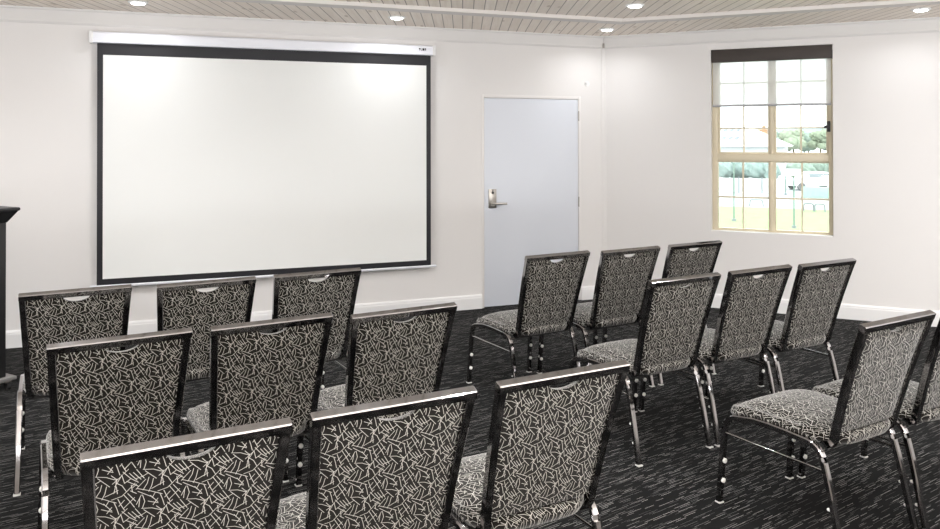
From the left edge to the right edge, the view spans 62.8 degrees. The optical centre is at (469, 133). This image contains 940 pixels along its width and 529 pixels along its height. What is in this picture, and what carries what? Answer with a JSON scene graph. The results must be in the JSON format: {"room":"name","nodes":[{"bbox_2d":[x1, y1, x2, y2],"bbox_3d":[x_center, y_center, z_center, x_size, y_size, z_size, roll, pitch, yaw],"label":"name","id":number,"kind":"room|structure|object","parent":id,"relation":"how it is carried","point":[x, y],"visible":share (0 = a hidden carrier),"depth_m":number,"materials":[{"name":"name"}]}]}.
{"room":"conference room","nodes":[
{"label":"conference room","id":0,"kind":"room"},
{"bbox_2d":[0,22,601,330],"bbox_3d":[-2.188,0.343,6.744,7.523,2.695,0.250,0,0,-20],"label":"wall","id":1,"kind":"structure","parent":0,"point":[48,72],"depth_m":6.43,"materials":[{"name":"paint"}]},
{"bbox_2d":[6,294,481,348],"bbox_3d":[-2.656,1.621,6.416,5.920,0.135,0.018,0,0,-20],"label":"baseboard","id":2,"kind":"structure","parent":1,"relation":"attached to","point":[467,302],"depth_m":7.06,"materials":[{"name":"white paint"}]},
{"bbox_2d":[89,30,435,286],"bbox_3d":[-1.698,0.214,6.727,2.930,2.070,0.121,0,0,-20],"label":"projection screen","id":3,"kind":"object","parent":1,"relation":"attached to","point":[218,157],"visible":0.98,"depth_m":6.66,"materials":[{"name":"white fabric"}]},
{"bbox_2d":[0,5,603,48],"bbox_3d":[-2.029,-0.940,6.668,7.265,0.130,0.022,0,0,-20],"label":"crown molding","id":4,"kind":"structure","parent":1,"relation":"attached to","point":[8,13],"depth_m":6.80,"materials":[{"name":"paint"}]},
{"bbox_2d":[481,95,580,307],"bbox_3d":[0.612,0.660,7.682,1.088,2.068,0.189,0,0,-20],"label":"door","id":5,"kind":"structure","parent":1,"relation":"in","point":[531,145],"depth_m":7.64,"materials":[{"name":"paint"}]},
{"bbox_2d":[581,286,594,299],"bbox_3d":[1.257,1.627,7.878,0.261,0.135,0.018,0,0,-20],"label":"baseboard","id":6,"kind":"structure","parent":1,"relation":"attached to","point":[587,292],"depth_m":7.85,"materials":[{"name":"white paint"}]},
{"bbox_2d":[0,299,939,528],"bbox_3d":[1.161,1.718,2.780,11.026,0.120,10.000,0,0,-20],"label":"floor","id":7,"kind":"structure","parent":0,"point":[675,486],"depth_m":3.99,"materials":[{"name":"grey carpet"}]},
{"bbox_2d":[0,206,19,389],"bbox_3d":[-3.277,1.083,4.954,0.440,1.193,0.520,0,0,30],"label":"lectern","id":8,"kind":"object","parent":7,"relation":"on","point":[6,212],"visible":1,"depth_m":5.03,"materials":[{"name":"black laminate"}]},
{"bbox_2d":[13,284,131,496],"bbox_3d":[-2.000,1.200,3.899,0.514,0.940,0.714,0,0,-28],"label":"chair","id":9,"kind":"object","parent":7,"relation":"on","point":[46,317],"visible":0.54,"depth_m":3.62,"materials":[{"name":"fabric"}]},
{"bbox_2d":[37,328,191,528],"bbox_3d":[-1.404,1.193,3.029,0.514,0.940,0.714,0,0,-30],"label":"chair","id":10,"kind":"object","parent":7,"relation":"on","point":[100,398],"visible":0.8,"depth_m":2.78,"materials":[{"name":"black fabric"}]},
{"bbox_2d":[80,417,292,528],"bbox_3d":[-0.816,1.185,2.118,0.514,0.940,0.714,0,0,-28],"label":"chair","id":11,"kind":"object","parent":7,"relation":"on","point":[235,483],"visible":1,"depth_m":1.85,"materials":[{"name":"black fabric"}]},
{"bbox_2d":[156,276,255,381],"bbox_3d":[-1.462,1.201,4.109,0.514,0.940,0.714,0,0,-29],"label":"chair","id":12,"kind":"object","parent":7,"relation":"on","point":[180,305],"visible":0.5,"depth_m":3.86,"materials":[{"name":"grey fabric"}]},
{"bbox_2d":[177,312,332,482],"bbox_3d":[-0.927,1.194,3.277,0.514,0.940,0.714,0,0,-29],"label":"chair","id":13,"kind":"object","parent":7,"relation":"on","point":[255,376],"visible":0.7,"depth_m":3.04,"materials":[{"name":"black fabric"}]},
{"bbox_2d":[272,267,360,389],"bbox_3d":[-0.966,1.202,4.372,0.514,0.940,0.714,0,0,-29],"label":"chair","id":14,"kind":"object","parent":7,"relation":"on","point":[294,295],"visible":0.39,"depth_m":4.13,"materials":[{"name":"grey fabric"}]},
{"bbox_2d":[295,302,456,486],"bbox_3d":[-0.433,1.195,3.469,0.514,0.940,0.714,0,0,-29],"label":"chair","id":15,"kind":"object","parent":7,"relation":"on","point":[387,359],"visible":0.6,"depth_m":3.23,"materials":[{"name":"black fabric"}]},
{"bbox_2d":[276,386,477,528],"bbox_3d":[-0.350,1.186,2.368,0.514,0.940,0.714,0,0,-27],"label":"chair","id":16,"kind":"object","parent":7,"relation":"on","point":[365,470],"visible":0.93,"depth_m":2.11,"materials":[{"name":"black fabric"}]},
{"bbox_2d":[466,250,589,383],"bbox_3d":[0.372,1.205,5.001,0.514,0.940,0.714,0,0,-29],"label":"chair","id":17,"kind":"object","parent":7,"relation":"on","point":[549,291],"visible":0.96,"depth_m":4.79,"materials":[{"name":"grey fabric"}]},
{"bbox_2d":[450,359,629,528],"bbox_3d":[0.131,1.188,2.622,0.514,0.940,0.714,0,0,-28],"label":"chair","id":18,"kind":"object","parent":7,"relation":"on","point":[542,463],"visible":0.9,"depth_m":2.39,"materials":[{"name":"black fabric"}]},
{"bbox_2d":[537,246,660,386],"bbox_3d":[0.864,1.206,5.209,0.514,0.940,0.714,0,0,-29],"label":"chair","id":19,"kind":"object","parent":7,"relation":"on","point":[621,284],"visible":0.85,"depth_m":4.98,"materials":[{"name":"grey fabric"}]},
{"bbox_2d":[568,272,720,466],"bbox_3d":[0.933,1.198,4.209,0.514,0.940,0.714,0,0,-28],"label":"chair","id":20,"kind":"object","parent":7,"relation":"on","point":[674,318],"visible":0.9,"depth_m":3.99,"materials":[{"name":"grey fabric"}]},
{"bbox_2d":[602,240,722,385],"bbox_3d":[1.354,1.207,5.478,0.514,0.940,0.714,0,0,-29],"label":"chair","id":21,"kind":"object","parent":7,"relation":"on","point":[679,261],"visible":0.33,"depth_m":5.21,"materials":[{"name":"grey fabric"}]},
{"bbox_2d":[638,264,791,446],"bbox_3d":[1.408,1.200,4.460,0.514,0.940,0.714,0,0,-29],"label":"chair","id":22,"kind":"object","parent":7,"relation":"on","point":[749,306],"visible":0.81,"depth_m":4.22,"materials":[{"name":"grey fabric"}]},
{"bbox_2d":[704,258,856,398],"bbox_3d":[1.876,1.201,4.684,0.514,0.940,0.714,0,0,-29],"label":"chair","id":23,"kind":"object","parent":7,"relation":"on","point":[816,296],"visible":0.73,"depth_m":4.45,"materials":[{"name":"grey fabric"}]},
{"bbox_2d":[715,310,935,528],"bbox_3d":[1.506,1.191,3.305,0.514,0.940,0.714,0,0,-30],"label":"chair","id":24,"kind":"object","parent":7,"relation":"on","point":[882,361],"visible":1,"depth_m":3.12,"materials":[{"name":"black fabric"}]},
{"bbox_2d":[797,319,939,528],"bbox_3d":[1.980,1.192,3.550,0.514,0.940,0.714,0,0,-29],"label":"chair","id":25,"kind":"object","parent":7,"relation":"on","point":[921,402],"visible":0.46,"depth_m":3.28,"materials":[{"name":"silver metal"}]},
{"bbox_2d":[0,0,939,35],"bbox_3d":[1.157,-1.087,2.801,11.026,0.100,10.000,0,0,-20],"label":"ceiling","id":26,"kind":"structure","parent":0,"point":[593,8],"depth_m":6.42,"materials":[{"name":"brown wood"}]},
{"bbox_2d":[128,0,147,4],"bbox_3d":[-2.552,-0.999,5.925,0.148,0.021,0.148,0,0,-20],"label":"recessed light","id":27,"kind":"object","parent":26,"relation":"in","point":[134,2],"visible":1,"depth_m":5.88,"materials":[{"name":"white"}]},
{"bbox_2d":[389,16,404,19],"bbox_3d":[-0.632,-0.996,6.668,0.148,0.021,0.148,0,0,-20],"label":"recessed light","id":28,"kind":"object","parent":26,"relation":"in","point":[390,17],"visible":1,"depth_m":6.63,"materials":[{"name":"white"}]},
{"bbox_2d":[211,0,621,23],"bbox_3d":[-1.855,-0.997,5.646,6.876,0.030,0.140,0,0,-20],"label":"trim","id":29,"kind":"structure","parent":26,"relation":"attached to","point":[315,3],"depth_m":6.20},
{"bbox_2d":[599,28,614,31],"bbox_3d":[1.318,-0.993,7.412,0.148,0.021,0.148,0,0,-20],"label":"recessed light","id":30,"kind":"object","parent":26,"relation":"in","point":[601,29],"visible":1,"depth_m":7.37,"materials":[{"name":"white"}]},
{"bbox_2d":[625,3,644,7],"bbox_3d":[1.303,-1.003,6.084,0.148,0.021,0.148,0,0,-20],"label":"recessed light","id":31,"kind":"object","parent":26,"relation":"in","point":[634,5],"visible":1,"depth_m":6.05,"materials":[{"name":"white"}]},
{"bbox_2d":[620,0,939,23],"bbox_3d":[3.724,-1.004,5.752,5.302,0.030,0.140,0,0,25],"label":"trim","id":32,"kind":"structure","parent":26,"relation":"attached to","point":[894,3],"depth_m":6.25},
{"bbox_2d":[911,7,930,11],"bbox_3d":[3.681,-1.004,6.290,0.148,0.021,0.148,0,0,-20],"label":"recessed light","id":33,"kind":"object","parent":26,"relation":"in","point":[924,9],"visible":1,"depth_m":6.25,"materials":[{"name":"white"}]},
{"bbox_2d":[603,32,939,310],"bbox_3d":[3.524,0.339,7.103,4.600,2.695,0.250,0,0,25],"label":"wall","id":34,"kind":"structure","parent":0,"point":[886,88],"depth_m":7.04,"materials":[{"name":"paint"}]},
{"bbox_2d":[601,49,605,250],"bbox_3d":[1.379,0.348,7.937,0.046,2.435,0.014,0,0,2],"label":"trim","id":35,"kind":"structure","parent":34,"relation":"attached to","point":[603,51],"depth_m":7.93,"materials":[{"name":"paint"}]},
{"bbox_2d":[604,17,939,48],"bbox_3d":[3.471,-0.944,6.987,4.588,0.130,0.022,0,0,25],"label":"crown molding","id":36,"kind":"structure","parent":34,"relation":"attached to","point":[930,24],"depth_m":7.24,"materials":[{"name":"paint"}]},
{"bbox_2d":[712,59,832,236],"bbox_3d":[2.872,0.073,7.360,1.075,1.775,0.168,0,0,25],"label":"window","id":37,"kind":"structure","parent":34,"relation":"in","point":[772,156],"depth_m":7.36,"materials":[{"name":"beige wood"}]},
{"bbox_2d":[711,44,832,106],"bbox_3d":[2.853,-0.535,7.321,1.071,0.555,0.071,0,0,25],"label":"roller blind","id":38,"kind":"object","parent":37,"relation":"attached to","point":[790,75],"visible":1,"depth_m":7.31,"materials":[{"name":"white fabric"}]},
{"bbox_2d":[711,294,939,326],"bbox_3d":[3.474,1.618,6.970,4.590,0.135,0.018,0,0,25],"label":"baseboard","id":39,"kind":"structure","parent":34,"relation":"attached to","point":[846,311],"depth_m":6.93,"materials":[{"name":"white paint"}]},
{"label":"outside","id":40,"kind":"structure","parent":0,"visible":0},
{"bbox_2d":[721,124,821,132],"bbox_3d":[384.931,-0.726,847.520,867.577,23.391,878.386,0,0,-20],"label":"hills","id":41,"kind":"structure","parent":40,"point":[778,130],"depth_m":783.70,"materials":[{"name":"white"}]},
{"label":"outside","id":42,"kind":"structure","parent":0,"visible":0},
{"bbox_2d":[719,198,828,209],"bbox_3d":[20.693,4.629,49.665,88.035,0.095,91.570,0,0,-20],"label":"footpath","id":43,"kind":"structure","parent":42,"point":[722,201],"depth_m":50.34,"materials":[{"name":"concrete"}]},
{"bbox_2d":[749,199,763,206],"bbox_3d":[17.876,4.339,48.094,0.889,0.469,0.090,0,0,24],"label":"hoop","id":44,"kind":"object","parent":43,"relation":"on","point":[750,199],"visible":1,"depth_m":48.04},
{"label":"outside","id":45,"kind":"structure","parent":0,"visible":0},
{"bbox_2d":[719,175,828,200],"bbox_3d":[82.624,5.546,184.907,289.560,0.090,290.974,0,0,-20],"label":"car park","id":46,"kind":"structure","parent":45,"point":[789,192],"depth_m":59.58,"materials":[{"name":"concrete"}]},
{"bbox_2d":[719,162,732,177],"bbox_3d":[25.932,3.794,80.324,2.987,2.218,2.949,0,0,25],"label":"shrub","id":47,"kind":"object","parent":46,"relation":"on","point":[725,168],"visible":0.43,"depth_m":79.13,"materials":[{"name":"green plant"}]},
{"bbox_2d":[730,162,748,177],"bbox_3d":[28.611,3.629,81.295,3.057,2.526,2.971,0,0,25],"label":"shrub","id":48,"kind":"object","parent":46,"relation":"on","point":[738,165],"visible":0.42,"depth_m":80.44,"materials":[{"name":"green plant"}]},
{"bbox_2d":[719,177,786,192],"bbox_3d":[20.336,4.034,60.822,8.600,1.250,0.122,0,0,24],"label":"fence","id":49,"kind":"object","parent":46,"relation":"on","point":[761,184],"visible":0.41,"depth_m":60.06,"materials":[{"name":"paint"}]},
{"bbox_2d":[721,125,792,174],"bbox_3d":[32.991,1.914,97.765,14.600,6.000,11.300,0,0,25],"label":"pavilion","id":50,"kind":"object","parent":46,"relation":"on","point":[731,139],"visible":0.37,"depth_m":93.08,"materials":[{"name":"white"}]},
{"bbox_2d":[756,125,767,133],"bbox_3d":[41.084,1.933,108.528,1.800,6.100,1.600,0,0,25],"label":"brick building","id":51,"kind":"structure","parent":46,"relation":"on","point":[765,131],"depth_m":107.84,"materials":[{"name":"orange brick"}]},
{"bbox_2d":[744,162,780,178],"bbox_3d":[29.362,3.703,77.472,3.525,2.134,2.329,0,0,25],"label":"shrub","id":52,"kind":"object","parent":46,"relation":"on","point":[752,169],"visible":0.69,"depth_m":76.82,"materials":[{"name":"green plant"}]},
{"bbox_2d":[778,129,807,151],"bbox_3d":[44.773,2.094,106.975,3.999,5.756,3.765,0,0,25],"label":"tree","id":53,"kind":"object","parent":46,"relation":"on","point":[792,137],"visible":0.8,"depth_m":106.22,"materials":[{"name":"green plant"}]},
{"bbox_2d":[786,163,816,176],"bbox_3d":[33.454,3.745,77.923,2.996,2.339,2.521,0,0,25],"label":"shrub","id":54,"kind":"object","parent":46,"relation":"on","point":[807,167],"visible":0.44,"depth_m":77.07,"materials":[{"name":"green plant"}]},
{"bbox_2d":[784,171,828,189],"bbox_3d":[28.328,3.920,63.773,4.281,1.494,1.760,0,0,-4],"label":"car","id":55,"kind":"object","parent":46,"relation":"on","point":[812,178],"visible":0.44,"depth_m":62.95,"materials":[{"name":"white paint"}]},
{"bbox_2d":[799,133,815,151],"bbox_3d":[50.025,2.448,113.231,3.489,5.128,4.070,0,0,25],"label":"tree","id":56,"kind":"object","parent":46,"relation":"on","point":[807,138],"visible":0.21,"depth_m":112.11,"materials":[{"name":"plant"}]},
{"bbox_2d":[803,187,828,197],"bbox_3d":[25.081,4.237,55.196,2.500,0.750,0.700,0,0,25],"label":"hedge","id":57,"kind":"object","parent":46,"relation":"on","point":[808,192],"visible":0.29,"depth_m":54.99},
{"bbox_2d":[807,129,825,151],"bbox_3d":[48.755,2.102,107.405,3.397,5.738,2.792,0,0,25],"label":"tree","id":58,"kind":"object","parent":46,"relation":"on","point":[818,138],"visible":0.84,"depth_m":107.06,"materials":[{"name":"green plant"}]},
{"bbox_2d":[811,163,828,171],"bbox_3d":[36.895,3.673,79.662,3.800,2.492,2.781,0,0,25],"label":"shrub","id":59,"kind":"object","parent":46,"relation":"on","point":[823,167],"visible":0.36,"depth_m":78.74,"materials":[{"name":"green plant"}]},
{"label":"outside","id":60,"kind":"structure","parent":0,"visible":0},
{"bbox_2d":[719,206,828,231],"bbox_3d":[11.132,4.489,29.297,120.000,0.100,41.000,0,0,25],"label":"lawn","id":61,"kind":"structure","parent":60,"point":[754,217],"depth_m":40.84,"materials":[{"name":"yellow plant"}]},
{"bbox_2d":[732,163,735,220],"bbox_3d":[13.570,3.012,39.625,0.198,3.000,0.198,0,0,25],"label":"slim post","id":62,"kind":"object","parent":61,"relation":"on","point":[733,219],"visible":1,"depth_m":39.60,"materials":[{"name":"metal"}]},
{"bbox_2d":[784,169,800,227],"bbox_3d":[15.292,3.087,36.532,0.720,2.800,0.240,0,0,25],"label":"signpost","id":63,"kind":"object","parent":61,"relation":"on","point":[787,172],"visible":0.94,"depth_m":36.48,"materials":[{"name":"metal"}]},
{"bbox_2d":[814,203,825,211],"bbox_3d":[20.248,4.294,44.595,0.639,0.498,0.090,0,0,25],"label":"hoop","id":64,"kind":"object","parent":61,"relation":"on","point":[816,203],"visible":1,"depth_m":44.57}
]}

